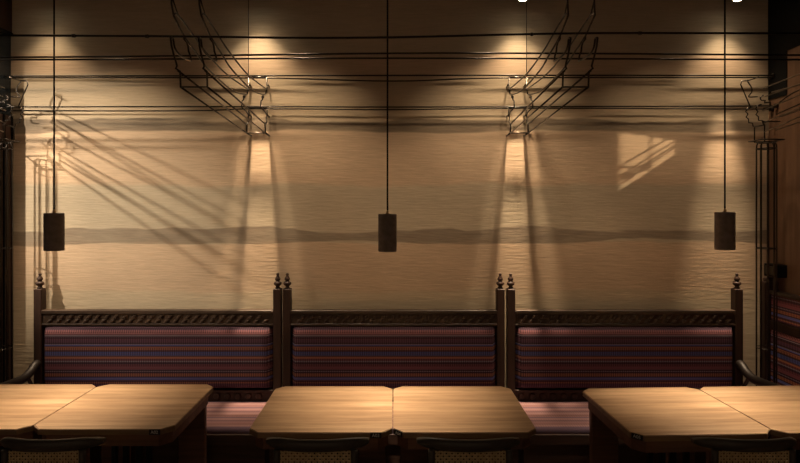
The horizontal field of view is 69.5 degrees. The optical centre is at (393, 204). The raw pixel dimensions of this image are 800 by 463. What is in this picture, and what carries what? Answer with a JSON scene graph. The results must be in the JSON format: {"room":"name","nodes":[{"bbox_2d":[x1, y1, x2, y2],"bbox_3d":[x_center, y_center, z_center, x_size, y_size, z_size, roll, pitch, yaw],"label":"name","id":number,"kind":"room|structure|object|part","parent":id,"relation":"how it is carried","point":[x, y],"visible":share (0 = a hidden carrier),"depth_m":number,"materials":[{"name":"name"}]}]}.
{"room":"restaurant","nodes":[
{"label":"restaurant","id":0,"kind":"room"},
{"bbox_2d":[0,0,11,381],"bbox_3d":[-2.900,0.075,4.150,0.200,3.550,0.160,0,0,0],"label":"wall","id":1,"kind":"structure","parent":0,"point":[5,5],"depth_m":4.19,"materials":[{"name":"brown wood"}]},
{"bbox_2d":[0,32,10,115],"bbox_3d":[-2.899,-0.943,4.152,0.182,0.585,0.154,0,0,0],"label":"window","id":2,"kind":"structure","parent":1,"relation":"in","point":[5,42],"depth_m":4.17,"materials":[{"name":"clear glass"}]},
{"bbox_2d":[0,27,12,33],"bbox_3d":[-2.898,-1.248,4.145,0.213,0.025,0.170,0,0,0],"label":"trim","id":3,"kind":"structure","parent":1,"relation":"attached to","point":[2,30],"depth_m":4.15,"materials":[{"name":"black"}]},
{"bbox_2d":[3,114,12,381],"bbox_3d":[-2.796,0.600,4.179,0.016,2.500,0.099,0,0,0],"label":"trim","id":4,"kind":"structure","parent":1,"relation":"attached to","point":[4,115],"depth_m":4.13,"materials":[{"name":"black"}]},
{"bbox_2d":[11,0,768,387],"bbox_3d":[-1.326,0.075,4.280,8.348,3.550,0.100,0,0,0],"label":"wall","id":5,"kind":"structure","parent":0,"point":[588,208],"depth_m":4.23,"materials":[{"name":"paint"}]},
{"bbox_2d":[769,46,799,294],"bbox_3d":[2.754,0.075,1.015,0.012,3.550,6.430,0,0,0],"label":"wall","id":6,"kind":"structure","parent":0,"point":[788,150],"depth_m":4.03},
{"bbox_2d":[764,263,786,277],"bbox_3d":[2.708,0.465,4.100,0.079,0.090,0.140,0,0,0],"label":"wall box","id":7,"kind":"object","parent":6,"relation":"attached to","point":[781,269],"visible":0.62,"depth_m":4.03,"materials":[{"name":"black"}]},
{"bbox_3d":[2.671,0.465,4.100,0.005,0.060,0.100,0,0,0],"label":"plate","id":8,"kind":"part","parent":7,"relation":"part of","materials":[{"name":"brown metal"}]},
{"bbox_2d":[768,50,786,99],"bbox_3d":[2.745,-0.925,4.130,0.006,0.310,0.200,0,0,0],"label":"trim","id":9,"kind":"structure","parent":6,"relation":"attached to","point":[779,68],"depth_m":4.13,"materials":[{"name":"black"}]},
{"bbox_2d":[768,0,799,56],"bbox_3d":[2.745,-1.390,4.015,0.006,0.620,0.430,0,0,0],"label":"trim","id":10,"kind":"structure","parent":6,"relation":"attached to","point":[783,15],"depth_m":4.06,"materials":[{"name":"black"}]},
{"bbox_3d":[-1.361,-1.750,1.065,8.278,0.100,6.530,0,0,0],"label":"ceiling","id":11,"kind":"structure","parent":0,"visible":0},
{"bbox_2d":[43,0,64,250],"bbox_3d":[-1.885,-0.724,3.200,0.103,1.953,0.103,0,0,0],"label":"pendant lamp","id":12,"kind":"object","parent":11,"relation":"hanging from","point":[53,223],"visible":1,"depth_m":3.17,"materials":[{"name":"metal"}]},
{"bbox_3d":[-1.885,0.149,3.200,0.103,0.208,0.103,0,0,0],"label":"lamp shade","id":13,"kind":"part","parent":12,"relation":"part of","materials":[{"name":"concrete"}]},
{"bbox_3d":[-1.885,-0.828,3.200,0.009,1.705,0.009,0,0,22],"label":"cord","id":14,"kind":"part","parent":12,"relation":"part of","materials":[{"name":"black plastic"}]},
{"bbox_2d":[170,0,269,136],"bbox_3d":[-0.983,-1.101,3.462,0.157,1.199,1.537,0,0,0],"label":"bracket","id":15,"kind":"object","parent":11,"relation":"hanging from","point":[199,41],"visible":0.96,"depth_m":3.11,"materials":[{"name":"grey metal"}]},
{"bbox_3d":[-1.045,-0.612,3.440,0.010,0.086,1.297,0,0,0],"label":"rod","id":16,"kind":"part","parent":15,"relation":"part of","materials":[{"name":"grey metal"}]},
{"bbox_3d":[-1.045,-0.544,3.461,0.010,0.077,1.270,0,0,0],"label":"rod","id":17,"kind":"part","parent":15,"relation":"part of","materials":[{"name":"grey metal"}]},
{"bbox_3d":[-0.914,-0.612,3.440,0.010,0.086,1.297,0,0,0],"label":"rod","id":18,"kind":"part","parent":15,"relation":"part of","materials":[{"name":"grey metal"}]},
{"bbox_3d":[-0.914,-0.544,3.461,0.010,0.077,1.270,0,0,0],"label":"rod","id":19,"kind":"part","parent":15,"relation":"part of","materials":[{"name":"grey metal"}]},
{"bbox_2d":[378,0,396,251],"bbox_3d":[-0.036,-0.719,3.200,0.103,1.953,0.103,0,0,0],"label":"pendant lamp","id":20,"kind":"object","parent":11,"relation":"hanging from","point":[387,223],"visible":1,"depth_m":3.16,"materials":[{"name":"black metal"}]},
{"bbox_3d":[-0.036,0.154,3.200,0.103,0.208,0.103,0,0,0],"label":"lamp shade","id":21,"kind":"part","parent":20,"relation":"part of","materials":[{"name":"concrete"}]},
{"bbox_3d":[-0.036,-0.823,3.200,0.009,1.705,0.009,0,0,22],"label":"cord","id":22,"kind":"part","parent":20,"relation":"part of","materials":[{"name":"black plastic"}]},
{"bbox_2d":[506,0,598,136],"bbox_3d":[0.886,-1.101,3.462,0.152,1.199,1.537,0,0,0],"label":"bracket","id":23,"kind":"object","parent":11,"relation":"hanging from","point":[569,43],"visible":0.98,"depth_m":3.11,"materials":[{"name":"grey metal"}]},
{"bbox_3d":[0.826,-0.544,3.461,0.010,0.077,1.270,0,0,0],"label":"rod","id":24,"kind":"part","parent":23,"relation":"part of","materials":[{"name":"grey metal"}]},
{"bbox_3d":[0.826,-0.612,3.440,0.010,0.086,1.297,0,0,0],"label":"rod","id":25,"kind":"part","parent":23,"relation":"part of","materials":[{"name":"grey metal"}]},
{"bbox_3d":[0.952,-0.544,3.461,0.010,0.077,1.270,0,0,0],"label":"rod","id":26,"kind":"part","parent":23,"relation":"part of","materials":[{"name":"grey metal"}]},
{"bbox_3d":[0.952,-0.612,3.440,0.010,0.086,1.297,0,0,0],"label":"rod","id":27,"kind":"part","parent":23,"relation":"part of","materials":[{"name":"grey metal"}]},
{"bbox_2d":[714,0,735,249],"bbox_3d":[1.835,-0.729,3.200,0.103,1.953,0.103,0,0,0],"label":"pendant lamp","id":28,"kind":"object","parent":11,"relation":"hanging from","point":[724,222],"visible":1,"depth_m":3.17,"materials":[{"name":"black metal"}]},
{"bbox_3d":[1.835,0.144,3.200,0.103,0.208,0.103,0,0,0],"label":"lamp shade","id":29,"kind":"part","parent":28,"relation":"part of","materials":[{"name":"concrete"}]},
{"bbox_3d":[1.835,-0.833,3.200,0.009,1.705,0.009,0,0,-22],"label":"cord","id":30,"kind":"part","parent":28,"relation":"part of","materials":[{"name":"black plastic"}]},
{"bbox_3d":[-0.576,1.900,1.065,9.848,0.100,6.530,0,0,0],"label":"floor","id":31,"kind":"structure","parent":0,"visible":0},
{"bbox_2d":[0,76,28,382],"bbox_3d":[-2.763,0.486,3.414,0.395,2.728,1.329,0,0,0],"label":"column","id":32,"kind":"structure","parent":31,"relation":"on","point":[10,141],"depth_m":4.01,"materials":[{"name":"grey metal"}]},
{"bbox_3d":[-2.751,0.706,4.042,0.009,2.287,0.021,0,0,-40],"label":"upright rod","id":33,"kind":"part","parent":32,"relation":"part of","materials":[{"name":"grey metal"}]},
{"bbox_3d":[-2.668,0.707,3.972,0.021,2.287,0.009,0,0,30],"label":"upright rod","id":34,"kind":"part","parent":32,"relation":"part of","materials":[{"name":"grey metal"}]},
{"bbox_3d":[-2.716,0.706,4.055,0.009,2.287,0.021,0,0,0],"label":"upright rod","id":35,"kind":"part","parent":32,"relation":"part of","materials":[{"name":"grey metal"}]},
{"bbox_3d":[-2.662,0.707,4.010,0.021,2.287,0.011,0,0,0],"label":"upright rod","id":36,"kind":"part","parent":32,"relation":"part of","materials":[{"name":"grey metal"}]},
{"bbox_2d":[0,384,95,462],"bbox_3d":[-2.153,1.475,3.188,0.704,0.750,0.714,0,0,0],"label":"dining table","id":37,"kind":"object","parent":31,"relation":"on","point":[22,406],"visible":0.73,"depth_m":3.21,"materials":[{"name":"brown wood"}]},
{"bbox_3d":[-1.923,1.520,3.483,0.160,0.660,0.040,0,0,0],"label":"leg","id":38,"kind":"part","parent":37,"relation":"part of","materials":[{"name":"brown wood"}]},
{"bbox_2d":[0,437,105,462],"bbox_3d":[-1.525,1.435,2.698,0.460,0.835,0.536,0,0,0],"label":"cane chair","id":39,"kind":"object","parent":31,"relation":"on","point":[27,446],"visible":1,"depth_m":2.51,"materials":[{"name":"brown wood"}]},
{"bbox_3d":[-1.715,1.459,2.483,0.040,0.788,0.111,0,0,29],"label":"leg","id":40,"kind":"part","parent":39,"relation":"part of","materials":[{"name":"brown wood"}]},
{"bbox_3d":[-1.525,1.043,2.541,0.460,0.052,0.114,0,0,0],"label":"crest rail","id":41,"kind":"part","parent":39,"relation":"part of","materials":[{"name":"brown wood"}]},
{"bbox_3d":[-1.335,1.459,2.483,0.040,0.788,0.111,0,0,-29],"label":"leg","id":42,"kind":"part","parent":39,"relation":"part of","materials":[{"name":"brown wood"}]},
{"bbox_2d":[34,384,212,462],"bbox_3d":[-1.446,1.475,3.186,0.704,0.750,0.719,0,0,0],"label":"dining table","id":43,"kind":"object","parent":31,"relation":"on","point":[126,415],"visible":1,"depth_m":3.12,"materials":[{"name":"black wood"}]},
{"bbox_3d":[-1.511,1.498,3.123,0.028,0.676,0.028,0,0,0],"label":"leg","id":44,"kind":"part","parent":43,"relation":"part of","materials":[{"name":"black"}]},
{"bbox_3d":[-1.676,1.520,3.483,0.160,0.660,0.040,0,0,0],"label":"leg","id":45,"kind":"part","parent":43,"relation":"part of","materials":[{"name":"brown wood"}]},
{"bbox_3d":[-1.511,1.498,3.253,0.028,0.676,0.028,0,0,0],"label":"leg","id":46,"kind":"part","parent":43,"relation":"part of","materials":[{"name":"black"}]},
{"bbox_3d":[-1.381,1.498,3.123,0.028,0.676,0.028,0,0,0],"label":"leg","id":47,"kind":"part","parent":43,"relation":"part of","materials":[{"name":"black"}]},
{"bbox_3d":[-1.381,1.498,3.253,0.028,0.676,0.028,0,0,0],"label":"leg","id":48,"kind":"part","parent":43,"relation":"part of","materials":[{"name":"black"}]},
{"bbox_3d":[-1.216,1.520,3.483,0.160,0.660,0.040,0,0,0],"label":"leg","id":49,"kind":"part","parent":43,"relation":"part of","materials":[{"name":"brown wood"}]},
{"bbox_2d":[0,273,281,462],"bbox_3d":[-1.684,1.169,3.881,1.762,1.363,0.562,0,0,0],"label":"banquette","id":50,"kind":"object","parent":31,"relation":"on","point":[237,353],"visible":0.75,"depth_m":4.07,"materials":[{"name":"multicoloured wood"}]},
{"bbox_3d":[-2.535,1.309,3.863,0.060,0.422,0.483,0,0,0],"label":"armrest","id":51,"kind":"part","parent":50,"relation":"part of","materials":[{"name":"black wood"}]},
{"bbox_3d":[-2.535,1.224,4.131,0.056,1.252,0.062,0,0,0],"label":"post","id":52,"kind":"part","parent":50,"relation":"part of","materials":[{"name":"brown wood"}]},
{"bbox_3d":[-1.683,0.806,4.126,1.647,0.117,0.058,0,0,0],"label":"rail","id":53,"kind":"part","parent":50,"relation":"part of","materials":[{"name":"brown wood"}]},
{"bbox_2d":[45,326,272,387],"bbox_3d":[-1.683,1.085,4.112,1.647,0.461,0.085,0,0,0],"label":"cushion","id":54,"kind":"object","parent":50,"relation":"on","point":[214,356],"depth_m":4.07,"materials":[{"name":"fabric"}]},
{"bbox_2d":[207,402,266,433],"bbox_3d":[-1.683,1.420,3.861,1.667,0.050,0.502,0,0,0],"label":"seat cushion","id":55,"kind":"object","parent":50,"relation":"on","point":[222,417],"depth_m":3.81,"materials":[{"name":"fabric"}]},
{"bbox_3d":[-1.683,1.363,4.125,1.647,0.095,0.050,0,0,0],"label":"rail","id":56,"kind":"part","parent":50,"relation":"part of","materials":[{"name":"brown wood"}]},
{"bbox_3d":[-0.832,1.224,4.131,0.056,1.252,0.062,0,0,0],"label":"post","id":57,"kind":"part","parent":50,"relation":"part of","materials":[{"name":"brown wood"}]},
{"bbox_2d":[266,437,368,462],"bbox_3d":[-0.342,1.435,2.698,0.460,0.835,0.536,0,0,0],"label":"cane chair","id":58,"kind":"object","parent":31,"relation":"on","point":[298,446],"visible":1,"depth_m":2.51,"materials":[{"name":"brown wood"}]},
{"bbox_3d":[-0.532,1.459,2.483,0.040,0.788,0.111,0,0,29],"label":"leg","id":59,"kind":"part","parent":58,"relation":"part of","materials":[{"name":"brown wood"}]},
{"bbox_3d":[-0.342,1.043,2.541,0.460,0.052,0.114,0,0,0],"label":"crest rail","id":60,"kind":"part","parent":58,"relation":"part of","materials":[{"name":"brown wood"}]},
{"bbox_3d":[-0.152,1.459,2.483,0.040,0.788,0.111,0,0,-29],"label":"leg","id":61,"kind":"part","parent":58,"relation":"part of","materials":[{"name":"brown wood"}]},
{"bbox_2d":[249,386,392,462],"bbox_3d":[-0.360,1.475,3.146,0.704,0.750,0.719,0,0,0],"label":"dining table","id":62,"kind":"object","parent":31,"relation":"on","point":[295,412],"visible":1,"depth_m":3.06,"materials":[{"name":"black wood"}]},
{"bbox_3d":[-0.590,1.520,3.443,0.160,0.660,0.040,0,0,0],"label":"leg","id":63,"kind":"part","parent":62,"relation":"part of","materials":[{"name":"brown wicker"}]},
{"bbox_3d":[-0.130,1.520,3.443,0.160,0.660,0.040,0,0,0],"label":"leg","id":64,"kind":"part","parent":62,"relation":"part of","materials":[{"name":"brown wood"}]},
{"bbox_2d":[269,273,517,462],"bbox_3d":[-0.002,1.169,3.881,1.582,1.363,0.562,0,0,0],"label":"banquette","id":65,"kind":"object","parent":31,"relation":"on","point":[390,348],"visible":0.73,"depth_m":4.07,"materials":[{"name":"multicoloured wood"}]},
{"bbox_3d":[-0.764,1.224,4.131,0.056,1.252,0.062,0,0,0],"label":"post","id":66,"kind":"part","parent":65,"relation":"part of","materials":[{"name":"brown wood"}]},
{"bbox_3d":[-0.002,0.806,4.126,1.468,0.117,0.058,0,0,0],"label":"rail","id":67,"kind":"part","parent":65,"relation":"part of","materials":[{"name":"brown wood"}]},
{"bbox_2d":[292,326,495,387],"bbox_3d":[-0.002,1.085,4.112,1.468,0.461,0.085,0,0,0],"label":"cushion","id":68,"kind":"object","parent":65,"relation":"on","point":[387,356],"depth_m":4.07,"materials":[{"name":"fabric"}]},
{"bbox_3d":[0.760,1.224,4.131,0.056,1.252,0.062,0,0,0],"label":"post","id":69,"kind":"part","parent":65,"relation":"part of","materials":[{"name":"brown wood"}]},
{"bbox_2d":[393,386,535,462],"bbox_3d":[0.348,1.475,3.148,0.704,0.750,0.714,0,0,0],"label":"dining table","id":70,"kind":"object","parent":31,"relation":"on","point":[449,412],"visible":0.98,"depth_m":3.06,"materials":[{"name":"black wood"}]},
{"bbox_3d":[0.118,1.520,3.443,0.160,0.660,0.040,0,0,0],"label":"leg","id":71,"kind":"part","parent":70,"relation":"part of","materials":[{"name":"brown wood"}]},
{"bbox_3d":[0.578,1.520,3.443,0.160,0.660,0.040,0,0,0],"label":"leg","id":72,"kind":"part","parent":70,"relation":"part of","materials":[{"name":"brown wicker"}]},
{"bbox_2d":[417,437,519,462],"bbox_3d":[0.332,1.435,2.698,0.460,0.835,0.536,0,0,0],"label":"cane chair","id":73,"kind":"object","parent":31,"relation":"on","point":[466,446],"visible":1,"depth_m":2.51,"materials":[{"name":"brown wood"}]},
{"bbox_3d":[0.142,1.459,2.483,0.040,0.788,0.111,0,0,29],"label":"leg","id":74,"kind":"part","parent":73,"relation":"part of","materials":[{"name":"brown wood"}]},
{"bbox_3d":[0.332,1.043,2.541,0.460,0.052,0.114,0,0,0],"label":"crest rail","id":75,"kind":"part","parent":73,"relation":"part of","materials":[{"name":"brown wood"}]},
{"bbox_3d":[0.522,1.459,2.483,0.040,0.788,0.111,0,0,-29],"label":"leg","id":76,"kind":"part","parent":73,"relation":"part of","materials":[{"name":"brown wood"}]},
{"bbox_2d":[506,273,780,462],"bbox_3d":[1.645,1.169,3.881,1.679,1.363,0.562,0,0,0],"label":"banquette","id":77,"kind":"object","parent":31,"relation":"on","point":[553,356],"visible":0.75,"depth_m":4.07,"materials":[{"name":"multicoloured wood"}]},
{"bbox_3d":[0.835,1.224,4.131,0.056,1.252,0.062,0,0,0],"label":"post","id":78,"kind":"part","parent":77,"relation":"part of","materials":[{"name":"brown wood"}]},
{"bbox_2d":[519,402,588,433],"bbox_3d":[1.645,1.420,3.861,1.584,0.050,0.502,0,0,0],"label":"seat cushion","id":79,"kind":"object","parent":77,"relation":"on","point":[547,417],"depth_m":3.81,"materials":[{"name":"fabric"}]},
{"bbox_3d":[1.645,1.363,4.125,1.564,0.095,0.050,0,0,0],"label":"rail","id":80,"kind":"part","parent":77,"relation":"part of","materials":[{"name":"brown wood"}]},
{"bbox_2d":[515,326,731,387],"bbox_3d":[1.645,1.085,4.112,1.564,0.461,0.085,0,0,0],"label":"cushion","id":81,"kind":"object","parent":77,"relation":"on","point":[545,356],"depth_m":4.07,"materials":[{"name":"fabric"}]},
{"bbox_3d":[1.645,0.806,4.126,1.564,0.117,0.058,0,0,0],"label":"rail","id":82,"kind":"part","parent":77,"relation":"part of","materials":[{"name":"brown wood"}]},
{"bbox_3d":[2.455,1.224,4.131,0.056,1.252,0.062,0,0,0],"label":"post","id":83,"kind":"part","parent":77,"relation":"part of","materials":[{"name":"brown wood"}]},
{"bbox_3d":[2.455,1.309,3.863,0.060,0.422,0.483,0,0,0],"label":"armrest","id":84,"kind":"part","parent":77,"relation":"part of","materials":[{"name":"black wood"}]},
{"bbox_2d":[583,387,769,462],"bbox_3d":[1.480,1.475,3.120,0.704,0.750,0.714,0,0,-3],"label":"dining table","id":85,"kind":"object","parent":31,"relation":"on","point":[663,421],"visible":0.99,"depth_m":3.04,"materials":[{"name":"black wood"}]},
{"bbox_3d":[1.237,1.520,3.404,0.160,0.660,0.040,0,0,-3],"label":"leg","id":86,"kind":"part","parent":85,"relation":"part of","materials":[{"name":"brown wood"}]},
{"bbox_3d":[1.413,1.498,3.182,0.028,0.676,0.028,0,0,-3],"label":"leg","id":87,"kind":"part","parent":85,"relation":"part of","materials":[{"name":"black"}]},
{"bbox_3d":[1.418,1.498,3.052,0.028,0.676,0.028,0,0,-3],"label":"leg","id":88,"kind":"part","parent":85,"relation":"part of","materials":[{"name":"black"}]},
{"bbox_3d":[1.542,1.498,3.188,0.028,0.676,0.028,0,0,-3],"label":"leg","id":89,"kind":"part","parent":85,"relation":"part of","materials":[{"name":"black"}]},
{"bbox_3d":[1.697,1.520,3.425,0.160,0.660,0.040,0,0,-3],"label":"leg","id":90,"kind":"part","parent":85,"relation":"part of","materials":[{"name":"brown wood"}]},
{"bbox_3d":[1.548,1.498,3.058,0.028,0.676,0.028,0,0,-3],"label":"leg","id":91,"kind":"part","parent":85,"relation":"part of","materials":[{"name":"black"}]},
{"bbox_2d":[690,437,796,462],"bbox_3d":[1.565,1.435,2.698,0.460,0.835,0.536,0,0,0],"label":"cane chair","id":92,"kind":"object","parent":31,"relation":"on","point":[755,446],"visible":1,"depth_m":2.51,"materials":[{"name":"brown wood"}]},
{"bbox_3d":[1.375,1.459,2.483,0.040,0.788,0.111,0,0,29],"label":"leg","id":93,"kind":"part","parent":92,"relation":"part of","materials":[{"name":"brown wood"}]},
{"bbox_3d":[1.565,1.043,2.541,0.460,0.052,0.114,0,0,0],"label":"crest rail","id":94,"kind":"part","parent":92,"relation":"part of","materials":[{"name":"brown wood"}]},
{"bbox_3d":[1.755,1.459,2.483,0.040,0.788,0.111,0,0,-29],"label":"leg","id":95,"kind":"part","parent":92,"relation":"part of","materials":[{"name":"brown wood"}]},
{"bbox_2d":[700,385,799,462],"bbox_3d":[2.188,1.475,3.152,0.704,0.750,0.714,0,0,-3],"label":"dining table","id":96,"kind":"object","parent":31,"relation":"on","point":[776,408],"visible":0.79,"depth_m":3.20,"materials":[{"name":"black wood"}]},
{"bbox_3d":[1.945,1.520,3.436,0.160,0.660,0.040,0,0,-3],"label":"leg","id":97,"kind":"part","parent":96,"relation":"part of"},
{"bbox_3d":[2.250,1.498,3.220,0.028,0.676,0.028,0,0,-3],"label":"leg","id":98,"kind":"part","parent":96,"relation":"part of","materials":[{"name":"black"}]},
{"bbox_2d":[740,73,799,385],"bbox_3d":[2.627,0.486,3.414,0.395,2.728,1.329,0,0,0],"label":"column","id":99,"kind":"structure","parent":31,"relation":"on","point":[757,142],"depth_m":3.97,"materials":[{"name":"grey metal"}]},
{"bbox_3d":[2.526,0.707,4.010,0.021,2.287,0.009,0,0,10],"label":"upright rod","id":100,"kind":"part","parent":99,"relation":"part of","materials":[{"name":"grey metal"}]},
{"bbox_3d":[2.580,0.706,4.055,0.009,2.287,0.021,0,0,0],"label":"upright rod","id":101,"kind":"part","parent":99,"relation":"part of","materials":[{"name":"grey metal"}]},
{"bbox_3d":[2.532,0.707,3.972,0.021,2.287,0.009,0,0,-30],"label":"upright rod","id":102,"kind":"part","parent":99,"relation":"part of","materials":[{"name":"grey metal"}]},
{"bbox_3d":[2.579,-0.447,3.999,0.157,0.008,0.157,0,0,0],"label":"capital frame","id":103,"kind":"part","parent":99,"relation":"part of","materials":[{"name":"grey metal"}]},
{"bbox_3d":[2.615,0.706,4.042,0.009,2.287,0.021,0,0,40],"label":"upright rod","id":104,"kind":"part","parent":99,"relation":"part of","materials":[{"name":"grey metal"}]},
{"bbox_3d":[2.561,0.707,3.948,0.009,2.287,0.020,0,0,20],"label":"upright rod","id":105,"kind":"part","parent":99,"relation":"part of","materials":[{"name":"grey metal"}]},
{"bbox_3d":[2.634,0.707,4.010,0.021,2.287,0.009,0,0,-10],"label":"upright rod","id":106,"kind":"part","parent":99,"relation":"part of","materials":[{"name":"grey metal"}]},
{"bbox_3d":[2.599,0.707,3.948,0.009,2.287,0.020,0,0,-20],"label":"upright rod","id":107,"kind":"part","parent":99,"relation":"part of","materials":[{"name":"grey metal"}]},
{"bbox_3d":[2.628,0.707,3.972,0.021,2.287,0.009,0,0,30],"label":"upright rod","id":108,"kind":"part","parent":99,"relation":"part of","materials":[{"name":"grey metal"}]},
{"bbox_3d":[2.517,-0.707,3.370,0.009,0.134,1.141,0,0,0],"label":"arm rod","id":109,"kind":"part","parent":99,"relation":"part of","materials":[{"name":"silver metal"}]},
{"bbox_3d":[2.523,-0.636,3.345,0.009,0.157,1.191,0,0,0],"label":"arm rod","id":110,"kind":"part","parent":99,"relation":"part of","materials":[{"name":"silver metal"}]},
{"bbox_3d":[2.523,-0.824,3.420,0.009,0.062,1.040,0,0,0],"label":"arm rod","id":111,"kind":"part","parent":99,"relation":"part of","materials":[{"name":"silver metal"}]},
{"bbox_3d":[2.530,-0.590,3.345,0.009,0.190,1.191,0,0,0],"label":"arm rod","id":112,"kind":"part","parent":99,"relation":"part of","materials":[{"name":"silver metal"}]},
{"bbox_3d":[2.537,-0.766,3.420,0.009,0.057,1.040,0,0,0],"label":"arm rod","id":113,"kind":"part","parent":99,"relation":"part of","materials":[{"name":"silver metal"}]},
{"bbox_3d":[2.607,-0.567,3.345,0.009,0.116,1.191,0,0,0],"label":"arm rod","id":114,"kind":"part","parent":99,"relation":"part of","materials":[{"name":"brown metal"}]},
{"bbox_2d":[762,277,799,385],"bbox_3d":[2.638,1.185,3.875,0.220,1.330,0.610,0,0,0],"label":"banquette","id":115,"kind":"object","parent":31,"relation":"on","point":[788,304],"visible":0.55,"depth_m":3.98,"materials":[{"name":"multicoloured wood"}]},
{"bbox_3d":[2.698,1.185,4.150,0.100,1.330,0.060,0,0,0],"label":"post","id":116,"kind":"part","parent":115,"relation":"part of","materials":[{"name":"brown wood"}]},
{"bbox_3d":[2.711,0.623,3.845,0.075,0.025,0.550,0,0,0],"label":"rail","id":117,"kind":"part","parent":115,"relation":"part of","materials":[{"name":"brown wood"}]},
{"bbox_3d":[2.713,0.853,3.845,0.070,0.065,0.550,0,0,0],"label":"rail","id":118,"kind":"part","parent":115,"relation":"part of","materials":[{"name":"brown wood"}]},
{"bbox_2d":[771,330,799,385],"bbox_3d":[2.716,1.137,3.845,0.065,0.505,0.550,0,0,0],"label":"cushion","id":119,"kind":"object","parent":115,"relation":"on","point":[788,343],"depth_m":3.94,"materials":[{"name":"fabric"}]},
{"bbox_3d":[-5.450,0.075,1.015,0.100,3.550,6.430,0,0,0],"label":"wall","id":120,"kind":"structure","parent":0,"visible":0},
{"bbox_2d":[5,73,774,77],"bbox_3d":[-1.326,-0.930,4.165,8.148,0.042,0.032,0,0,0],"label":"cable","id":121,"kind":"object","parent":120,"relation":"attached to","point":[772,75],"visible":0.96,"depth_m":4.16,"materials":[{"name":"black metal"}]},
{"bbox_2d":[6,107,773,111],"bbox_3d":[-1.326,-0.694,4.185,8.148,0.034,0.032,0,0,0],"label":"cable","id":122,"kind":"object","parent":120,"relation":"attached to","point":[771,108],"visible":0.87,"depth_m":4.18,"materials":[{"name":"black metal"}]},
{"bbox_2d":[8,76,771,81],"bbox_3d":[-1.326,-0.920,4.200,8.148,0.047,0.032,0,0,0],"label":"cable","id":123,"kind":"object","parent":120,"relation":"attached to","point":[768,77],"visible":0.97,"depth_m":4.20,"materials":[{"name":"black metal"}]},
{"bbox_2d":[2,104,778,107],"bbox_3d":[-1.326,-0.705,4.135,8.148,0.042,0.032,0,0,0],"label":"cable","id":124,"kind":"object","parent":120,"relation":"attached to","point":[776,106],"visible":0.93,"depth_m":4.13,"materials":[{"name":"black metal"}]},
{"bbox_2d":[0,31,799,38],"bbox_3d":[-1.326,-0.807,2.720,8.148,0.049,0.032,0,0,0],"label":"cable","id":125,"kind":"object","parent":120,"relation":"attached to","point":[638,32],"visible":1,"depth_m":2.72,"materials":[{"name":"black metal"}]},
{"bbox_2d":[0,52,799,57],"bbox_3d":[-1.326,-0.875,3.400,8.148,0.052,0.032,0,0,0],"label":"cable","id":126,"kind":"object","parent":120,"relation":"attached to","point":[378,52],"visible":0.93,"depth_m":3.40,"materials":[{"name":"black metal"}]},
{"bbox_2d":[0,57,799,60],"bbox_3d":[-1.326,-0.869,3.460,8.148,0.034,0.032,0,0,0],"label":"cable","id":127,"kind":"object","parent":120,"relation":"attached to","point":[299,57],"visible":0.91,"depth_m":3.46,"materials":[{"name":"black metal"}]}
]}

